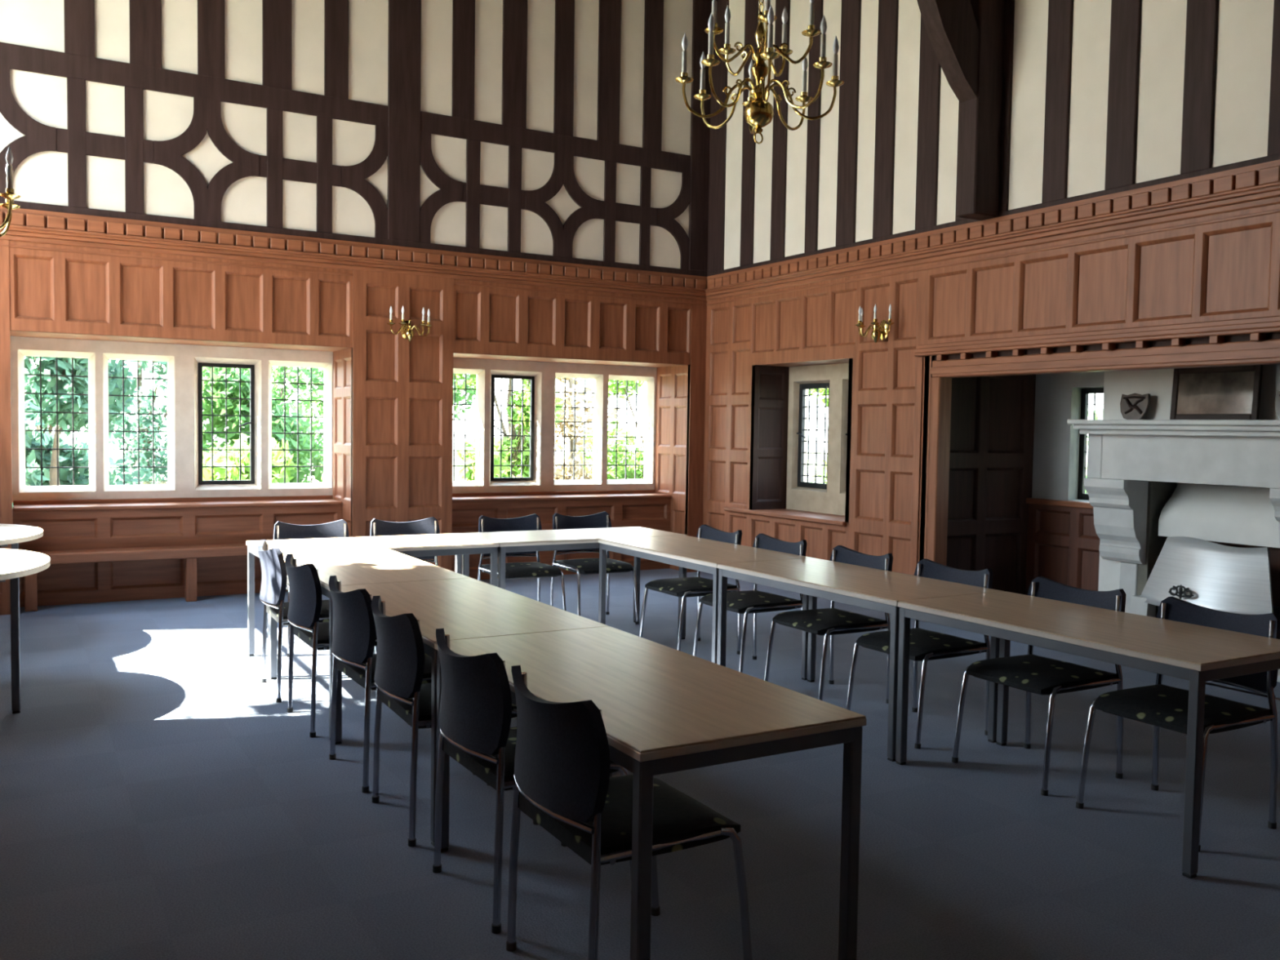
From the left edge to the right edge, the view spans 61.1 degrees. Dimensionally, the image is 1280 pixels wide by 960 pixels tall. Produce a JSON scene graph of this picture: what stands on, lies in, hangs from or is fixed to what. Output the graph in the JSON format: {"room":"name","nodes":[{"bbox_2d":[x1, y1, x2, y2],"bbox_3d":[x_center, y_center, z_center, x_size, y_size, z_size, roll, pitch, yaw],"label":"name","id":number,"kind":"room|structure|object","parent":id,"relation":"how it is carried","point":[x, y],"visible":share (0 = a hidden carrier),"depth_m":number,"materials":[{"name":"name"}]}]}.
{"room":"meeting room","nodes":[
{"label":"meeting room","id":0,"kind":"room"},
{"bbox_2d":[0,0,712,615],"bbox_3d":[-2.379,-2.311,9.367,7.868,6.600,0.062,-1,3,-30],"label":"wall","id":1,"kind":"structure","parent":0,"point":[557,131],"depth_m":9.42,"materials":[{"name":"beige paint"}]},
{"bbox_2d":[9,330,352,607],"bbox_3d":[-3.822,-0.086,9.145,2.658,2.132,0.872,-1,3,-30],"label":"window","id":2,"kind":"structure","parent":1,"relation":"in","point":[188,509],"depth_m":9.21,"materials":[{"name":"stone"}]},
{"bbox_2d":[0,206,706,305],"bbox_3d":[-2.418,-1.900,9.344,7.168,0.291,0.125,-1,3,-30],"label":"trim","id":3,"kind":"structure","parent":1,"relation":"attached to","point":[28,225],"depth_m":9.15,"materials":[{"name":"brown wood"}]},
{"bbox_2d":[386,305,432,342],"bbox_3d":[-2.006,-1.359,9.473,0.412,0.301,0.220,-1,3,-30],"label":"candle light","id":4,"kind":"object","parent":1,"relation":"attached to","point":[406,329],"visible":1,"depth_m":9.46,"materials":[{"name":"gold metal"}]},
{"bbox_2d":[451,353,690,579],"bbox_3d":[-0.824,-0.122,10.870,2.647,2.132,0.872,-1,3,-30],"label":"window","id":5,"kind":"structure","parent":1,"relation":"in","point":[657,501],"depth_m":11.08,"materials":[{"name":"stone"}]},
{"bbox_2d":[0,568,1279,959],"bbox_3d":[0.857,1.276,4.553,10.400,0.001,13.700,-1,3,-30],"label":"floor","id":6,"kind":"structure","parent":0,"point":[159,800],"depth_m":4.03,"materials":[{"name":"carpet"}]},
{"bbox_2d":[0,523,43,549],"bbox_3d":[-4.490,0.707,7.021,1.100,0.730,1.360,-1,3,-30],"label":"table","id":7,"kind":"object","parent":6,"relation":"on","point":[13,534],"visible":0.56,"depth_m":7.03,"materials":[{"name":"beige wood"}]},
{"bbox_2d":[0,548,49,713],"bbox_3d":[-3.647,0.791,5.559,1.100,0.730,1.360,-1,3,-30],"label":"table","id":8,"kind":"object","parent":6,"relation":"on","point":[15,564],"visible":1,"depth_m":5.42,"materials":[{"name":"laminate"}]},
{"bbox_2d":[24,543,247,611],"bbox_3d":[-3.705,0.773,8.961,2.530,0.438,0.288,-1,3,-30],"label":"window bench","id":9,"kind":"object","parent":6,"relation":"on","point":[190,553],"visible":0.47,"depth_m":8.69,"materials":[{"name":"brown wood"}]},
{"bbox_2d":[257,539,329,702],"bbox_3d":[-1.831,0.754,6.028,0.555,0.819,0.519,-1,3,-28],"label":"chair","id":10,"kind":"object","parent":6,"relation":"on","point":[273,582],"visible":0.66,"depth_m":5.77,"materials":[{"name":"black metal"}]},
{"bbox_2d":[273,519,349,657],"bbox_3d":[-2.131,0.693,7.187,0.519,0.819,0.555,-1,3,-30],"label":"chair","id":11,"kind":"object","parent":6,"relation":"on","point":[282,531],"visible":0.22,"depth_m":7.37,"materials":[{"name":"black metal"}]},
{"bbox_2d":[284,553,408,737],"bbox_3d":[-1.476,0.789,5.411,0.555,0.819,0.519,-1,3,-30],"label":"chair","id":12,"kind":"object","parent":6,"relation":"on","point":[304,607],"visible":0.62,"depth_m":5.15,"materials":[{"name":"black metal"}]},
{"bbox_2d":[269,547,471,740],"bbox_3d":[-1.486,0.814,5.793,0.690,0.730,1.426,-1,3,-30],"label":"meeting table","id":13,"kind":"object","parent":6,"relation":"on","point":[379,565],"visible":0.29,"depth_m":5.68,"materials":[{"name":"grey metal"}]},
{"bbox_2d":[245,533,499,677],"bbox_3d":[-1.696,0.757,6.897,1.426,0.730,0.690,-1,3,-30],"label":"meeting table","id":14,"kind":"object","parent":6,"relation":"on","point":[458,544],"visible":0.65,"depth_m":6.82,"materials":[{"name":"grey metal"}]},
{"bbox_2d":[328,575,475,792],"bbox_3d":[-1.042,0.832,4.657,0.555,0.819,0.519,-1,3,-31],"label":"chair","id":15,"kind":"object","parent":6,"relation":"on","point":[354,631],"visible":0.62,"depth_m":4.40,"materials":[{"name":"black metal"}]},
{"bbox_2d":[369,516,439,565],"bbox_3d":[-1.568,0.687,7.511,0.519,0.819,0.555,-1,3,-30],"label":"chair","id":16,"kind":"object","parent":6,"relation":"on","point":[429,525],"visible":0.16,"depth_m":7.72,"materials":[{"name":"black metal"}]},
{"bbox_2d":[371,595,537,846],"bbox_3d":[-0.726,0.863,4.110,0.555,0.819,0.519,-1,3,-28],"label":"chair","id":17,"kind":"object","parent":6,"relation":"on","point":[400,657],"visible":0.65,"depth_m":3.86,"materials":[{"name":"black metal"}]},
{"bbox_2d":[332,577,608,846],"bbox_3d":[-0.774,0.884,4.557,0.690,0.730,1.426,-1,3,-30],"label":"meeting table","id":18,"kind":"object","parent":6,"relation":"on","point":[466,608],"visible":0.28,"depth_m":4.37,"materials":[{"name":"grey metal"}]},
{"bbox_2d":[477,513,566,611],"bbox_3d":[-0.876,0.677,7.933,0.519,0.819,0.555,-1,3,-30],"label":"chair","id":19,"kind":"object","parent":6,"relation":"on","point":[513,571],"visible":0.57,"depth_m":8.00,"materials":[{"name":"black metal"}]},
{"bbox_2d":[432,628,631,933],"bbox_3d":[-0.358,0.900,3.472,0.555,0.819,0.519,-1,3,-31],"label":"chair","id":20,"kind":"object","parent":6,"relation":"on","point":[475,708],"visible":0.66,"depth_m":3.23,"materials":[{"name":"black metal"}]},
{"bbox_2d":[462,526,687,635],"bbox_3d":[-0.458,0.743,7.610,1.426,0.730,0.690,-1,3,-30],"label":"meeting table","id":21,"kind":"object","parent":6,"relation":"on","point":[585,538],"visible":0.42,"depth_m":7.41,"materials":[{"name":"grey metal"}]},
{"bbox_2d":[550,511,639,624],"bbox_3d":[-0.357,0.670,8.254,0.519,0.819,0.555,-1,3,-30],"label":"chair","id":22,"kind":"object","parent":6,"relation":"on","point":[600,520],"visible":0.67,"depth_m":8.30,"materials":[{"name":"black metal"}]},
{"bbox_2d":[506,665,752,959],"bbox_3d":[-0.052,0.930,2.941,0.555,0.819,0.519,-1,3,-30],"label":"chair","id":23,"kind":"object","parent":6,"relation":"on","point":[564,784],"visible":0.91,"depth_m":2.76,"materials":[{"name":"black plastic"}]},
{"bbox_2d":[435,626,866,959],"bbox_3d":[-0.061,0.955,3.321,0.690,0.730,1.426,-1,3,-30],"label":"meeting table","id":24,"kind":"object","parent":6,"relation":"on","point":[665,709],"visible":0.73,"depth_m":2.88,"materials":[{"name":"laminate"}]},
{"bbox_2d":[639,524,742,654],"bbox_3d":[0.354,0.730,7.236,0.555,0.819,0.519,-1,3,-30],"label":"chair","id":25,"kind":"object","parent":6,"relation":"on","point":[683,588],"visible":0.57,"depth_m":7.14,"materials":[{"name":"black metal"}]},
{"bbox_2d":[598,535,813,679],"bbox_3d":[0.367,0.792,6.859,0.690,0.730,1.426,-1,3,-30],"label":"meeting table","id":26,"kind":"object","parent":6,"relation":"on","point":[685,552],"visible":0.62,"depth_m":6.69,"materials":[{"name":"grey metal"}]},
{"bbox_2d":[692,533,807,674],"bbox_3d":[0.690,0.764,6.653,0.555,0.819,0.519,-1,3,-31],"label":"chair","id":27,"kind":"object","parent":6,"relation":"on","point":[754,601],"visible":0.56,"depth_m":6.58,"materials":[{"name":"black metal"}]},
{"bbox_2d":[764,545,893,703],"bbox_3d":[1.060,0.800,6.011,0.555,0.819,0.519,-1,3,-29],"label":"chair","id":28,"kind":"object","parent":6,"relation":"on","point":[831,621],"visible":0.62,"depth_m":5.92,"materials":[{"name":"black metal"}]},
{"bbox_2d":[716,557,1004,761],"bbox_3d":[1.079,0.862,5.623,0.690,0.730,1.426,-1,3,-30],"label":"meeting table","id":29,"kind":"object","parent":6,"relation":"on","point":[873,588],"visible":0.78,"depth_m":5.39,"materials":[{"name":"grey metal"}]},
{"bbox_2d":[845,558,993,748],"bbox_3d":[1.408,0.835,5.407,0.555,0.819,0.519,-1,3,-31],"label":"chair","id":30,"kind":"object","parent":6,"relation":"on","point":[925,645],"visible":0.52,"depth_m":5.34,"materials":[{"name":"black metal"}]},
{"bbox_2d":[951,576,1125,795],"bbox_3d":[1.772,0.871,4.774,0.555,0.819,0.519,-1,3,-30],"label":"chair","id":31,"kind":"object","parent":6,"relation":"on","point":[1030,673],"visible":0.67,"depth_m":4.70,"materials":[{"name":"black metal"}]},
{"bbox_2d":[895,591,1279,878],"bbox_3d":[1.792,0.933,4.387,0.690,0.730,1.426,-1,3,-30],"label":"meeting table","id":32,"kind":"object","parent":6,"relation":"on","point":[1198,655],"visible":0.99,"depth_m":4.11,"materials":[{"name":"grey metal"}]},
{"bbox_2d":[1066,419,1279,682],"bbox_3d":[3.852,0.394,7.329,0.740,1.590,1.905,-1,3,-30],"label":"fireplace","id":33,"kind":"object","parent":6,"relation":"on","point":[1227,472],"depth_m":7.53,"materials":[{"name":"stone"}]},
{"bbox_2d":[1120,393,1150,419],"bbox_3d":[3.553,-0.526,7.795,0.056,0.196,0.224,-1,3,-30],"label":"shield plaque","id":34,"kind":"object","parent":33,"relation":"on","point":[1134,406],"visible":0.97,"depth_m":7.78,"materials":[{"name":"grey stone"}]},
{"bbox_2d":[1066,419,1279,436],"bbox_3d":[3.764,-0.347,7.236,0.350,0.105,1.905,-1,3,-30],"label":"mantel shelf","id":35,"kind":"object","parent":33,"relation":"attached to","point":[1093,428],"depth_m":7.26,"materials":[{"name":"stone"}]},
{"bbox_2d":[1129,536,1273,617],"bbox_3d":[3.810,0.777,7.335,0.276,0.743,1.050,-1,3,-30],"label":"hood","id":36,"kind":"object","parent":33,"relation":"on","point":[1197,571],"visible":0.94,"depth_m":7.27,"materials":[{"name":"metal"}]},
{"bbox_2d":[1169,364,1262,419],"bbox_3d":[3.838,-0.578,7.239,0.048,0.360,0.610,-1,3,-30],"label":"framed picture","id":37,"kind":"object","parent":33,"relation":"on","point":[1233,392],"visible":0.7,"depth_m":7.22},
{"bbox_2d":[1176,371,1254,413],"bbox_3d":[3.840,-0.578,7.241,0.010,0.280,0.530,4,1,-30],"label":"print","id":38,"kind":"object","parent":37,"relation":"attached to","point":[1197,392],"depth_m":7.23},
{"bbox_2d":[1273,605,1279,617],"bbox_3d":[3.963,0.961,7.434,0.255,0.270,0.700,-1,3,-30],"label":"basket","id":39,"kind":"object","parent":33,"relation":"on","point":[1276,609],"depth_m":7.19,"materials":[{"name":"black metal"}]},
{"bbox_2d":[1275,391,1279,418],"bbox_3d":[4.112,-0.471,6.825,0.056,0.196,0.224,-1,3,-30],"label":"shield plaque","id":40,"kind":"object","parent":33,"relation":"on","point":[1277,395],"visible":1,"depth_m":6.90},
{"bbox_2d":[1075,596,1279,852],"bbox_3d":[2.102,0.904,4.203,0.555,0.819,0.519,-1,3,-30],"label":"chair","id":41,"kind":"object","parent":6,"relation":"on","point":[1159,705],"visible":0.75,"depth_m":4.15,"materials":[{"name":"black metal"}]},
{"bbox_2d":[702,0,1279,700],"bbox_3d":[4.457,-2.048,6.141,1.566,6.600,12.788,-1,3,-30],"label":"wall","id":42,"kind":"structure","parent":0,"point":[1100,97],"depth_m":8.64,"materials":[{"name":"beige paint"}]},
{"bbox_2d":[723,358,853,525],"bbox_3d":[1.575,-0.368,10.168,0.635,1.432,1.835,-1,3,-30],"label":"window","id":43,"kind":"structure","parent":42,"relation":"in","point":[780,488],"depth_m":10.49,"materials":[{"name":"stone"}]},
{"bbox_2d":[855,303,894,342],"bbox_3d":[1.904,-1.266,8.813,0.220,0.301,0.412,-1,3,-30],"label":"candle light","id":44,"kind":"object","parent":42,"relation":"attached to","point":[883,331],"visible":1,"depth_m":8.82,"materials":[{"name":"gold metal"}]},
{"bbox_2d":[911,356,951,575],"bbox_3d":[2.291,0.072,8.517,0.152,2.070,0.230,-1,3,-30],"label":"trim","id":45,"kind":"structure","parent":42,"relation":"attached to","point":[940,387],"depth_m":8.42,"materials":[{"name":"brown wood"}]},
{"bbox_2d":[704,159,1279,305],"bbox_3d":[3.823,-1.626,5.685,0.125,0.291,12.588,-1,3,-30],"label":"trim","id":46,"kind":"structure","parent":42,"relation":"attached to","point":[1257,185],"depth_m":7.51,"materials":[{"name":"brown wood"}]},
{"bbox_2d":[1067,386,1103,502],"bbox_3d":[3.710,-0.281,8.615,0.270,0.910,0.640,-1,3,-30],"label":"window","id":47,"kind":"structure","parent":42,"relation":"in","point":[1080,395],"depth_m":8.85,"materials":[{"name":"paint"}]},
{"bbox_2d":[914,315,1279,360],"bbox_3d":[3.304,-0.885,6.613,0.115,0.135,4.440,-1,3,-30],"label":"trim","id":48,"kind":"structure","parent":42,"relation":"attached to","point":[1256,327],"depth_m":7.00,"materials":[{"name":"brown wood"}]},
{"bbox_2d":[930,338,1279,377],"bbox_3d":[3.398,-0.755,6.595,0.172,0.131,4.300,-1,3,-30],"label":"trim","id":49,"kind":"structure","parent":42,"relation":"attached to","point":[1266,352],"depth_m":6.98,"materials":[{"name":"brown wood"}]},
{"bbox_3d":[0.937,-5.368,4.277,10.400,0.100,13.800,-1,3,-30],"label":"ceiling","id":50,"kind":"structure","parent":0,"visible":0},
{"bbox_2d":[0,146,21,237],"bbox_3d":[-3.342,-3.259,5.018,0.784,4.417,0.785,-1,3,-30],"label":"brass chandelier","id":51,"kind":"object","parent":50,"relation":"hanging from","point":[9,196],"visible":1,"depth_m":5.15,"materials":[{"name":"gold metal"}]},
{"bbox_2d":[675,0,844,143],"bbox_3d":[0.619,-3.538,5.308,0.784,3.733,0.785,0,3,-23],"label":"brass chandelier","id":52,"kind":"object","parent":50,"relation":"hanging from","point":[758,113],"visible":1,"depth_m":5.35,"materials":[{"name":"gold metal"}]},
{"bbox_2d":[916,0,1004,220],"bbox_3d":[-0.528,-3.643,6.025,7.168,3.560,0.175,-1,3,-30],"label":"wooden beam","id":53,"kind":"structure","parent":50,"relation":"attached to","point":[966,37],"depth_m":7.69,"materials":[{"name":"brown wood"}]},
{"label":"outside","id":54,"kind":"structure","parent":0,"visible":0},
{"bbox_2d":[87,449,1087,483],"bbox_3d":[-5.670,0.986,19.900,130.000,0.001,120.000,-1,3,-30],"label":"ground","id":55,"kind":"structure","parent":54,"point":[113,454],"depth_m":62.05,"materials":[{"name":"green plant"}]},
{"bbox_2d":[12,400,119,507],"bbox_3d":[-6.506,0.209,12.128,1.781,2.433,1.522,-1,3,-30],"label":"bush","id":56,"kind":"object","parent":55,"relation":"on","point":[33,439],"visible":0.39,"depth_m":12.10,"materials":[{"name":"green plant"}]},
{"bbox_2d":[24,355,143,484],"bbox_3d":[-7.944,-0.812,14.809,2.362,4.055,2.262,-1,3,-30],"label":"tree","id":57,"kind":"object","parent":55,"relation":"on","point":[64,365],"visible":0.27,"depth_m":14.35,"materials":[{"name":"green plant"}]},
{"bbox_2d":[68,360,214,484],"bbox_3d":[-8.381,-1.051,18.815,3.086,4.135,3.162,-1,3,-30],"label":"tree","id":58,"kind":"object","parent":55,"relation":"on","point":[145,424],"visible":0.14,"depth_m":18.26,"materials":[{"name":"green plant"}]},
{"bbox_2d":[165,365,324,483],"bbox_3d":[-5.975,-0.714,16.648,2.343,3.746,3.130,1,3,-6],"label":"tree","id":59,"kind":"object","parent":55,"relation":"on","point":[277,372],"visible":0.29,"depth_m":15.77,"materials":[{"name":"green plant"}]},
{"bbox_2d":[202,433,300,483],"bbox_3d":[-4.715,0.368,13.618,1.758,1.923,1.609,-1,3,-30],"label":"bush","id":60,"kind":"object","parent":55,"relation":"on","point":[233,457],"visible":0.18,"depth_m":13.15,"materials":[{"name":"green plant"}]},
{"bbox_2d":[290,367,497,482],"bbox_3d":[-4.613,-1.076,20.390,3.829,4.152,2.771,0,3,-13],"label":"tree","id":61,"kind":"object","parent":55,"relation":"on","point":[458,397],"visible":0.02,"depth_m":20.36,"materials":[{"name":"green plant"}]},
{"bbox_2d":[453,373,564,480],"bbox_3d":[-2.278,-0.742,17.568,2.175,4.012,2.221,-1,3,-30],"label":"tree","id":62,"kind":"object","parent":55,"relation":"on","point":[517,411],"visible":0.3,"depth_m":17.33,"materials":[{"name":"green plant"}]},
{"bbox_2d":[504,377,627,479],"bbox_3d":[-1.233,-1.080,22.859,2.827,4.191,2.994,2,3,21],"label":"tree","id":63,"kind":"object","parent":55,"relation":"on","point":[558,473],"visible":0.16,"depth_m":22.71,"materials":[{"name":"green plant"}]},
{"bbox_2d":[576,379,644,479],"bbox_3d":[0.076,-0.670,19.973,2.516,3.531,1.925,1,3,-3],"label":"tree","id":64,"kind":"object","parent":55,"relation":"on","point":[611,383],"visible":0.16,"depth_m":19.73,"materials":[{"name":"green plant"}]},
{"bbox_2d":[805,388,828,483],"bbox_3d":[3.512,-0.484,18.142,2.577,3.597,2.167,-1,3,-30],"label":"bush","id":65,"kind":"object","parent":55,"relation":"on","point":[822,391],"visible":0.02,"depth_m":17.59,"materials":[{"name":"green plant"}]},
{"bbox_2d":[1084,408,1102,493],"bbox_3d":[6.120,0.145,14.803,2.299,2.664,2.282,2,3,13],"label":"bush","id":66,"kind":"object","parent":55,"relation":"on","point":[1090,413],"visible":0.02,"depth_m":15.10,"materials":[{"name":"green plant"}]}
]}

